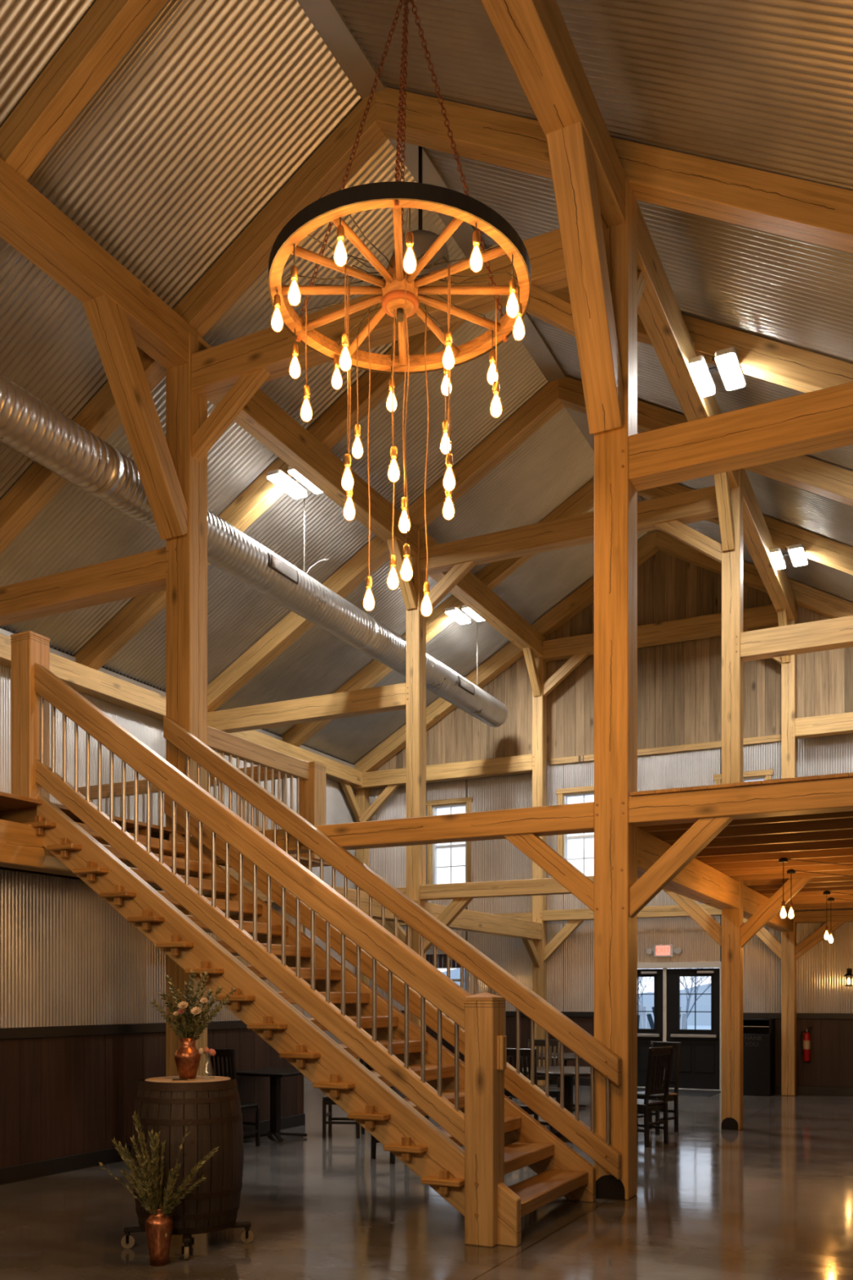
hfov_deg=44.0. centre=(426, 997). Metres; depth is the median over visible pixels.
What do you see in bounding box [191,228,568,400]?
beam
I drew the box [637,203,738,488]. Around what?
ceiling beam
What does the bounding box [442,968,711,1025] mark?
tree line
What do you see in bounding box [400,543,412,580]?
bulb
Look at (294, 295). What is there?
bulb
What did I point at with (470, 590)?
ceiling beam
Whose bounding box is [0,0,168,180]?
rafter
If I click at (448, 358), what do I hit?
bulb
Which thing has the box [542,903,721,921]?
beam
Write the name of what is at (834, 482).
rafter
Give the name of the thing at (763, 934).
brace
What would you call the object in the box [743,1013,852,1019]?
trim
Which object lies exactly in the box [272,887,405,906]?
beam
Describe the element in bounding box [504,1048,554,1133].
dining chair
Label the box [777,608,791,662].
brace
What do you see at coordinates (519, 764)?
tie beam
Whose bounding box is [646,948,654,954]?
lamp
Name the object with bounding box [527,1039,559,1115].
dining chair
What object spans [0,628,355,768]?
trim
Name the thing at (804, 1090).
baseboard
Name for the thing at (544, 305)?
brace
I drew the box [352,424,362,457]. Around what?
bulb
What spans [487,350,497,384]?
bulb
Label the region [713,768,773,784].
window
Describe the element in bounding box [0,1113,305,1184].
baseboard
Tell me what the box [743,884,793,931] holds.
beam
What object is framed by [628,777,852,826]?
beam
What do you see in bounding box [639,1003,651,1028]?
garden chair
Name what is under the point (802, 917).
beam
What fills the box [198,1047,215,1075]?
flowers
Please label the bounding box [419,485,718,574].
beam
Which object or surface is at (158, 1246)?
vase
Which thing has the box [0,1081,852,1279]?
floor
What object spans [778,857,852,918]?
pendant lamp
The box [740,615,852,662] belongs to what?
tie beam
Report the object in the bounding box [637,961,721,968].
trim
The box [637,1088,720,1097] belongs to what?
door mat
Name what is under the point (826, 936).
bulb
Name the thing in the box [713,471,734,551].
brace
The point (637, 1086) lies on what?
trim
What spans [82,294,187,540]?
brace
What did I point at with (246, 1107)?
dining chair
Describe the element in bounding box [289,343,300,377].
bulb
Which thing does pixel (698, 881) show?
beam
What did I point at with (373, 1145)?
dining chair
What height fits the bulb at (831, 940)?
0.181 m
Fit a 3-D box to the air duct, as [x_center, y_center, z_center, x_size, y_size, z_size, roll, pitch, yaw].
[-3.986,-5.667,8.398,0.512,1.708,23.471,0,0,27]
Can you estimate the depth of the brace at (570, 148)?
7.83 m
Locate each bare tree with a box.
[639,968,654,1009]
[668,967,719,1029]
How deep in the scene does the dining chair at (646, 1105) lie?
11.35 m
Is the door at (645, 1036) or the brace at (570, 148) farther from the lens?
the door at (645, 1036)
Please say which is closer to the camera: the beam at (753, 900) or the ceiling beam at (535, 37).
the ceiling beam at (535, 37)
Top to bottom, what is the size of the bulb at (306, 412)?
0.181 m
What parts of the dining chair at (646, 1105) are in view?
leg, post, seat, rail, rail, leg, post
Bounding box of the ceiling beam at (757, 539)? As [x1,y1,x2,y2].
[743,468,797,623]
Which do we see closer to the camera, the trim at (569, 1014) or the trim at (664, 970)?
the trim at (664, 970)
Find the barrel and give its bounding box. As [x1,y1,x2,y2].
[131,1075,244,1235]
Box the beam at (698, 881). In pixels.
[637,827,739,909]
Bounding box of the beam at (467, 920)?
[426,902,542,939]
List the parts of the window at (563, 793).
casing, frame, casing, frame, meeting rail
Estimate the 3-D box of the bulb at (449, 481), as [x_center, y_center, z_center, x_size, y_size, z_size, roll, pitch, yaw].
[0.110,-2.542,5.115,0.064,0.181,0.064,0,0,27]
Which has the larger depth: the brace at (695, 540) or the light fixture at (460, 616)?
the light fixture at (460, 616)
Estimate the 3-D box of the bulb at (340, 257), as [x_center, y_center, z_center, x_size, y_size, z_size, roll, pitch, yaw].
[-0.390,-3.402,4.781,0.064,0.181,0.064,0,0,27]
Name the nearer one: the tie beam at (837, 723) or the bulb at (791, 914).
the bulb at (791, 914)
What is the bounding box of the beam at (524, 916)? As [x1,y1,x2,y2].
[372,912,532,926]
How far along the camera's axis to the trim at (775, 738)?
18.25 m
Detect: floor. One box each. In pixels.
[0,791,330,879]
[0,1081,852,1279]
[630,772,852,910]
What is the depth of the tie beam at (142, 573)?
10.90 m
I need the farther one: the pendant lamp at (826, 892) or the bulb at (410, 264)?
the pendant lamp at (826, 892)
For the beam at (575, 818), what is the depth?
9.01 m
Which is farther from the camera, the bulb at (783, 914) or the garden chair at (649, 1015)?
the garden chair at (649, 1015)
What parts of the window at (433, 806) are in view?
casing, frame, casing, meeting rail, frame, frame, casing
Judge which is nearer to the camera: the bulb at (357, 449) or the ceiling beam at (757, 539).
the bulb at (357, 449)
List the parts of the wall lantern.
plate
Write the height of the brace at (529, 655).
0.901 m
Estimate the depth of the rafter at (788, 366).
10.23 m
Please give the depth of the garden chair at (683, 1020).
21.85 m
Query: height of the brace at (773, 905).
0.926 m
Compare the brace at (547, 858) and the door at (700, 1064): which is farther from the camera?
the door at (700, 1064)
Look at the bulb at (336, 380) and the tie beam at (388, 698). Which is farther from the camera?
the tie beam at (388, 698)
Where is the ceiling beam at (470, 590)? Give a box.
[421,529,549,662]
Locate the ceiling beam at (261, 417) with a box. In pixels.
[197,335,421,555]
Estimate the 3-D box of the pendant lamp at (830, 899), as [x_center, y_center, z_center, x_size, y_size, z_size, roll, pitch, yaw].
[6.358,-1.071,14.421,1.648,0.639,0.088,0,0,24]
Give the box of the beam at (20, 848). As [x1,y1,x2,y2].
[0,819,172,877]
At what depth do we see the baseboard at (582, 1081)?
19.05 m
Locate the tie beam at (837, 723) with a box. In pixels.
[795,711,852,738]
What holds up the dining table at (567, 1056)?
on the floor at (771, 1197)
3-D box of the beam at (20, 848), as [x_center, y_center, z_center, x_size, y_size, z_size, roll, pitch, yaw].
[-5.571,-1.218,3.976,0.240,0.335,14.140,0,0,27]
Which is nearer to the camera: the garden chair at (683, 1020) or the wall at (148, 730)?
the wall at (148, 730)
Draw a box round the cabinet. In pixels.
[743,1018,775,1096]
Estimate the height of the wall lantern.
0.297 m
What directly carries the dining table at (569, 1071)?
on the floor at (771, 1197)
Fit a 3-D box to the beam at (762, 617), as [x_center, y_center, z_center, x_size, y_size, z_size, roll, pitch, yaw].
[3.970,-6.240,18.158,4.110,0.320,0.200,0,0,27]
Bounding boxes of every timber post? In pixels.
[165,333,207,1076]
[355,788,368,1062]
[405,530,426,1097]
[532,656,546,1085]
[594,177,637,1199]
[721,468,743,1130]
[781,599,796,1096]
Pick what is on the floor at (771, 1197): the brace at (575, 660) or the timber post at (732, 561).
the timber post at (732, 561)
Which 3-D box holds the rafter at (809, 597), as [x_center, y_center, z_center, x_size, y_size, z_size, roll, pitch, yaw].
[6.782,-6.204,16.889,6.215,3.763,0.220,0,0,27]
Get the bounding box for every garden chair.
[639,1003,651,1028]
[646,1006,680,1028]
[680,1006,686,1029]
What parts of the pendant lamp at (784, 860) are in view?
cord, swag cord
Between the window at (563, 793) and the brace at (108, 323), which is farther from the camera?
the window at (563, 793)
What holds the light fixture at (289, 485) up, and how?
attached to the ceiling beam at (261, 417)
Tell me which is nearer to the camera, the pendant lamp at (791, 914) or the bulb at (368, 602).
the bulb at (368, 602)
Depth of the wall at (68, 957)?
9.81 m
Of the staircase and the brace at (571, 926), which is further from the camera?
the brace at (571, 926)
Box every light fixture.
[266,466,322,498]
[444,604,484,624]
[688,346,746,396]
[769,543,808,569]
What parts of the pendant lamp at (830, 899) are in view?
cord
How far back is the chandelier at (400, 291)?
5.24 m
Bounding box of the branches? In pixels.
[97,1110,218,1237]
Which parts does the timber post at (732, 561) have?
plate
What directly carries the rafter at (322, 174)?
attached to the ceiling
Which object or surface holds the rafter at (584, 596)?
attached to the ceiling
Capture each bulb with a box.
[271,293,282,331]
[288,265,300,305]
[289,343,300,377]
[301,385,311,421]
[332,355,342,388]
[334,224,346,266]
[339,333,351,370]
[342,453,353,490]
[343,487,355,519]
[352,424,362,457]
[363,575,373,610]
[386,378,396,411]
[387,554,398,589]
[388,445,399,481]
[399,497,409,532]
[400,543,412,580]
[404,231,416,273]
[421,581,431,616]
[440,420,450,453]
[441,364,451,395]
[443,331,453,368]
[443,453,454,490]
[443,488,453,519]
[470,231,482,271]
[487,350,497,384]
[490,380,502,417]
[506,278,518,316]
[513,302,524,339]
[780,900,786,918]
[788,902,794,918]
[824,926,829,939]
[829,929,833,942]
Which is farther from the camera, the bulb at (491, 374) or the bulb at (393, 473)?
the bulb at (491, 374)
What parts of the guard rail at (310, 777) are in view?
rail, rail, newel post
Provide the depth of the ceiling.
9.67 m
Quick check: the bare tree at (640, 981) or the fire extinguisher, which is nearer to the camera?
the fire extinguisher
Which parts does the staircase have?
newel post, rail, handrail, handrail, rail, newel post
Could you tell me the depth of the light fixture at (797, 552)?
14.81 m
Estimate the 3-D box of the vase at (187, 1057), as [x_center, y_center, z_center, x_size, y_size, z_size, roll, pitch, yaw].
[-1.534,0.393,6.780,0.168,0.262,0.168,0,0,27]
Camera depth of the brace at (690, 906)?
12.94 m
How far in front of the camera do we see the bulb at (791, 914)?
11.48 m
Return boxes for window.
[426,796,472,884]
[426,949,470,993]
[556,785,594,874]
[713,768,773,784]
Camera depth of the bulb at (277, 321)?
5.24 m
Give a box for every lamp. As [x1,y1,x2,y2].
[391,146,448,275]
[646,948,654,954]
[673,947,682,953]
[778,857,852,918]
[786,869,852,918]
[822,890,852,939]
[827,897,850,942]
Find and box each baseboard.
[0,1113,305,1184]
[549,1077,590,1085]
[775,1084,852,1096]
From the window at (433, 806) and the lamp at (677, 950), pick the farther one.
the window at (433, 806)
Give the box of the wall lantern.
[844,968,852,986]
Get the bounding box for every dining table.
[227,1067,306,1142]
[522,1066,590,1134]
[526,1053,586,1110]
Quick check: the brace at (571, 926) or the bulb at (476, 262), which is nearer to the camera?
the bulb at (476, 262)
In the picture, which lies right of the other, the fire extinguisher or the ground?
the fire extinguisher
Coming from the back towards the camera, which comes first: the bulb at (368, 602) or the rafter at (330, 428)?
the rafter at (330, 428)
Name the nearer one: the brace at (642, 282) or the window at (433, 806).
the brace at (642, 282)
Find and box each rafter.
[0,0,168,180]
[0,93,386,553]
[73,319,466,670]
[207,379,564,712]
[280,477,594,746]
[354,532,658,772]
[376,86,852,253]
[549,286,852,392]
[559,376,852,506]
[637,483,852,574]
[656,530,852,618]
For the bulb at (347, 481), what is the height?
0.181 m
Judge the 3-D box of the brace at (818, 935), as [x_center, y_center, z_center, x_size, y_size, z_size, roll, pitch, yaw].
[6.306,-0.981,16.992,0.920,0.773,0.110,0,0,27]
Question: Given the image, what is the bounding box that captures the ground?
[680,1025,711,1029]
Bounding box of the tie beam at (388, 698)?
[207,682,405,733]
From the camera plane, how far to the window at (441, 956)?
20.24 m
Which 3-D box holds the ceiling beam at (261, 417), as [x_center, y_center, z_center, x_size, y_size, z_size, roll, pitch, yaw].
[-1.251,-6.310,12.588,0.220,0.380,4.850,0,0,27]
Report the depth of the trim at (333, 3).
10.01 m
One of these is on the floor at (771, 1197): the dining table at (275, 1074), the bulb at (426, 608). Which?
the dining table at (275, 1074)
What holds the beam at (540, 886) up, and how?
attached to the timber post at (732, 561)
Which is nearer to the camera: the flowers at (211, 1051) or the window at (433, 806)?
the flowers at (211, 1051)
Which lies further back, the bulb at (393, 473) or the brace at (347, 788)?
the brace at (347, 788)
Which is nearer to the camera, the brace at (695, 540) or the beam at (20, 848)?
the beam at (20, 848)
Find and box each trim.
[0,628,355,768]
[0,1020,247,1039]
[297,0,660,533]
[328,0,644,501]
[400,1010,594,1017]
[550,734,781,764]
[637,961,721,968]
[637,1086,719,1091]
[662,968,667,1084]
[720,967,721,1091]
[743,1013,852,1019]
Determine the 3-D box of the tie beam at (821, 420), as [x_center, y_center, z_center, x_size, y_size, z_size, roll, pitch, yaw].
[3.317,-4.250,7.587,3.740,0.340,0.240,0,0,27]
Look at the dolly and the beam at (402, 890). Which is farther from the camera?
the beam at (402, 890)
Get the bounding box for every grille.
[267,551,298,584]
[457,675,475,695]
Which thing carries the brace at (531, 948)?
attached to the timber post at (540, 702)
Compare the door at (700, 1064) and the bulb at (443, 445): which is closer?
the bulb at (443, 445)
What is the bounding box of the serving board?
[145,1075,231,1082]
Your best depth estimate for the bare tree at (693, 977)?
33.94 m
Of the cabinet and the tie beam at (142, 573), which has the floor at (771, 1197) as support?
the cabinet
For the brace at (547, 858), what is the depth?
8.62 m
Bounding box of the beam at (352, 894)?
[219,865,417,923]
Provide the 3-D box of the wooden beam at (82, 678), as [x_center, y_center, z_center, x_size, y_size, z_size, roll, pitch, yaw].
[-4.589,-4.270,14.254,0.240,0.290,4.850,0,0,27]
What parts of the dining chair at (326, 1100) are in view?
leg, seat, leg, leg, leg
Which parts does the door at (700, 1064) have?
raised panel, raised panel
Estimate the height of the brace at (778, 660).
0.823 m
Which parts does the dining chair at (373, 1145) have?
leg, leg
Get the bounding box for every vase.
[144,1205,173,1266]
[173,1037,200,1079]
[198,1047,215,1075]
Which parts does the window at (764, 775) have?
casing, frame, casing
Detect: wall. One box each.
[0,626,355,1084]
[0,869,305,1168]
[368,550,852,1087]
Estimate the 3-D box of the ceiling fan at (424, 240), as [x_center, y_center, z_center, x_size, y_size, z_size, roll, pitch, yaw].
[-0.057,-7.250,9.919,0.640,1.540,0.640,0,0,27]
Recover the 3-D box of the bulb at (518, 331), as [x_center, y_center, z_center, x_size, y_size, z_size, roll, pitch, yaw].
[0.458,-3.346,5.232,0.064,0.181,0.064,0,0,27]
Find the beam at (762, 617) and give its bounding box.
[542,604,778,662]
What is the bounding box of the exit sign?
[646,944,682,956]
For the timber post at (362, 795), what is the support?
on the floor at (771, 1197)
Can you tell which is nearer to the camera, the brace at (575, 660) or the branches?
the branches
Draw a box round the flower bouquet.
[150,968,236,1040]
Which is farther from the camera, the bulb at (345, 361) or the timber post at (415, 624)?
the timber post at (415, 624)
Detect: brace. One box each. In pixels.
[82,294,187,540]
[192,368,270,462]
[340,781,362,822]
[358,784,399,822]
[376,919,405,944]
[386,537,417,609]
[420,560,476,618]
[423,897,473,954]
[499,284,575,337]
[503,833,594,911]
[521,937,539,967]
[522,647,541,696]
[543,653,590,697]
[543,920,584,962]
[546,121,624,434]
[629,816,734,918]
[637,270,646,306]
[653,520,721,563]
[662,888,721,946]
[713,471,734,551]
[741,877,812,947]
[743,628,781,663]
[743,917,781,959]
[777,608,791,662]
[795,921,845,959]
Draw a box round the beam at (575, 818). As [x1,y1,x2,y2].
[191,801,594,859]
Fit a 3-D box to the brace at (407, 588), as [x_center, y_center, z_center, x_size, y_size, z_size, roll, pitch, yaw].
[-0.339,-5.845,14.371,0.150,0.941,0.772,0,0,27]
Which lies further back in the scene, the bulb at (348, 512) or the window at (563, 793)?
the window at (563, 793)
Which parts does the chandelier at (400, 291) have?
cord, cord, cord, cord, chain, cord, cord, cord, cord, chain, cord, chain, cord, cord, cord, cord, cord, cord, cord, chain, cord, cord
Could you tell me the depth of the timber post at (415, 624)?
14.65 m
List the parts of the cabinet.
panel, panel, panel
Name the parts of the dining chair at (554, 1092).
post, rail, rail, seat, leg, post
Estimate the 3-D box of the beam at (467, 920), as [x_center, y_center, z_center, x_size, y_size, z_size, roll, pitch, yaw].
[0.943,-1.180,16.941,0.200,0.300,4.680,0,0,27]
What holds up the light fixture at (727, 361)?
attached to the ceiling beam at (659, 311)
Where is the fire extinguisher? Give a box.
[800,1026,813,1061]
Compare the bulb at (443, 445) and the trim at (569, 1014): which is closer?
the bulb at (443, 445)
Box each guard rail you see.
[78,760,309,854]
[207,725,326,861]
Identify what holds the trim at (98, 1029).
attached to the wall at (68, 957)
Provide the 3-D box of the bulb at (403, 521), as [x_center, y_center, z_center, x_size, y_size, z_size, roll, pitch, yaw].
[-0.111,-2.429,5.322,0.064,0.181,0.064,0,0,27]
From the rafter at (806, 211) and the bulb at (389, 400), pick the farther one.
the rafter at (806, 211)
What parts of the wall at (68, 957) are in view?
corner trim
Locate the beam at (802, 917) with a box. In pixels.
[795,909,852,923]
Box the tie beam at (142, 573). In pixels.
[0,546,165,626]
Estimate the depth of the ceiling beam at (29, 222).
9.05 m
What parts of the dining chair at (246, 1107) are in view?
rail, post, seat, leg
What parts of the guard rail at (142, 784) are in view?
rail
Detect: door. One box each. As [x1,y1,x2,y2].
[637,968,662,1087]
[666,968,719,1089]
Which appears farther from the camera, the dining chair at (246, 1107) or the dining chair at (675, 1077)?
the dining chair at (675, 1077)
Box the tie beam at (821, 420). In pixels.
[628,382,852,491]
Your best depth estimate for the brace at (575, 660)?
18.87 m
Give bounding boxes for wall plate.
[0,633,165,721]
[228,729,370,789]
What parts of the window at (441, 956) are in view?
casing, meeting rail, casing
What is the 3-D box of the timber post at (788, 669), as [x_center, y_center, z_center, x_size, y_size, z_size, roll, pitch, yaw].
[5.905,-2.425,17.199,0.210,8.050,0.228,0,0,27]
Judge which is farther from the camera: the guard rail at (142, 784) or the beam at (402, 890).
the beam at (402, 890)
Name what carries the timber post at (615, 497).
on the floor at (771, 1197)
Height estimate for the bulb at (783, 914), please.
0.181 m
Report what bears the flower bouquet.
in the vase at (187, 1057)
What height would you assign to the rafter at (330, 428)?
3.763 m
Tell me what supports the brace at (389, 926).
attached to the timber post at (415, 624)
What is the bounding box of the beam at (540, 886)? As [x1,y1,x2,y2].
[420,875,662,900]
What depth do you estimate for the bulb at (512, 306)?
4.99 m
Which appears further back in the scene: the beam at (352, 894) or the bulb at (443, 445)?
the beam at (352, 894)
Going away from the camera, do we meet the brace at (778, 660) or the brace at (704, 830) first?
the brace at (704, 830)
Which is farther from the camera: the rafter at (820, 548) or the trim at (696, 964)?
the trim at (696, 964)
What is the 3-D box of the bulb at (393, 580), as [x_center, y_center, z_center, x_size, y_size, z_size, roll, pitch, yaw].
[-0.172,-2.181,5.421,0.064,0.181,0.064,0,0,27]
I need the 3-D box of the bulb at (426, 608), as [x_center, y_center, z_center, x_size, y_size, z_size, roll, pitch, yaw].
[0.000,-2.063,5.477,0.064,0.181,0.064,0,0,27]
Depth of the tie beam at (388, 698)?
15.42 m
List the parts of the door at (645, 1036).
raised panel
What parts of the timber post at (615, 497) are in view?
plate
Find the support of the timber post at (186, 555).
on the floor at (771, 1197)
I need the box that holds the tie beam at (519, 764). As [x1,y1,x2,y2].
[353,754,532,789]
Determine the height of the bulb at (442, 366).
0.181 m
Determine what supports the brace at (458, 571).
attached to the timber post at (415, 624)
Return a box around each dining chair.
[208,1048,260,1146]
[322,1057,366,1137]
[366,1063,429,1164]
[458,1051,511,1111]
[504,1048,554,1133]
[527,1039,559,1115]
[637,1040,681,1134]
[637,1046,673,1147]
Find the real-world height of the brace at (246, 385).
0.823 m
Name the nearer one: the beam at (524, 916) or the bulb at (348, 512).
the bulb at (348, 512)
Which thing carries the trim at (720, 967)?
attached to the wall at (679, 684)
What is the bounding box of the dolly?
[120,1222,253,1259]
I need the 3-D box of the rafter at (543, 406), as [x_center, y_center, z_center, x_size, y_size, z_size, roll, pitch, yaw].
[-1.016,-6.204,15.181,6.215,3.763,0.220,0,0,27]
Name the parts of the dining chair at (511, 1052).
rail, rail, seat, post, leg, leg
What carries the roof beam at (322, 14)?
attached to the ceiling
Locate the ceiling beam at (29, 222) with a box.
[0,157,197,369]
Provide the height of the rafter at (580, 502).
3.763 m
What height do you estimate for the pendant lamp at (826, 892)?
0.642 m
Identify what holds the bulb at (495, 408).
attached to the chandelier at (400, 291)
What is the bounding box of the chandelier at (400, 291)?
[268,0,531,616]
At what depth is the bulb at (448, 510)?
5.24 m
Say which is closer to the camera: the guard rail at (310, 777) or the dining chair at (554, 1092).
the guard rail at (310, 777)
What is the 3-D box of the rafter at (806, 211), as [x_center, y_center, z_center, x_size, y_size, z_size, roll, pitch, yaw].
[2.380,-6.204,8.066,6.215,3.763,0.220,0,0,27]
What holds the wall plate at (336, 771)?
attached to the wall at (148, 730)
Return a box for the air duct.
[0,373,507,727]
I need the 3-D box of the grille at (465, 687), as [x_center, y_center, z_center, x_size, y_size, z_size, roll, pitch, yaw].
[0.642,-5.067,17.181,0.047,0.169,0.600,0,0,27]
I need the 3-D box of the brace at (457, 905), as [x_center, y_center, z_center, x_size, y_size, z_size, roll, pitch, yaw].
[0.233,-1.038,14.547,0.886,0.877,0.110,0,0,27]
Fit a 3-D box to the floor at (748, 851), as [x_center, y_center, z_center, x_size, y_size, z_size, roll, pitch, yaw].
[5.379,-1.498,12.068,4.050,0.215,10.180,0,0,27]
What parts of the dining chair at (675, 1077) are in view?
leg, seat, leg, rail, rail, leg, post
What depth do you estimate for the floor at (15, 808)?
8.92 m
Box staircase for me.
[10,630,622,1247]
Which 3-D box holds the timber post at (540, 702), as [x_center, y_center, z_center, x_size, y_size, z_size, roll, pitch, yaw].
[2.044,-2.425,19.125,0.200,8.050,0.228,0,0,27]
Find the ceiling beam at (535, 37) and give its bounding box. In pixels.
[480,0,626,229]
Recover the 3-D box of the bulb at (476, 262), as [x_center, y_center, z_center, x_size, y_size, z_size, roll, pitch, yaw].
[0.226,-3.391,4.803,0.064,0.181,0.064,0,0,27]
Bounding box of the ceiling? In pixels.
[0,0,852,764]
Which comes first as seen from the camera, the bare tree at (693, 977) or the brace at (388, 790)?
the brace at (388, 790)
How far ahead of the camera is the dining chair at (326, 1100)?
12.01 m

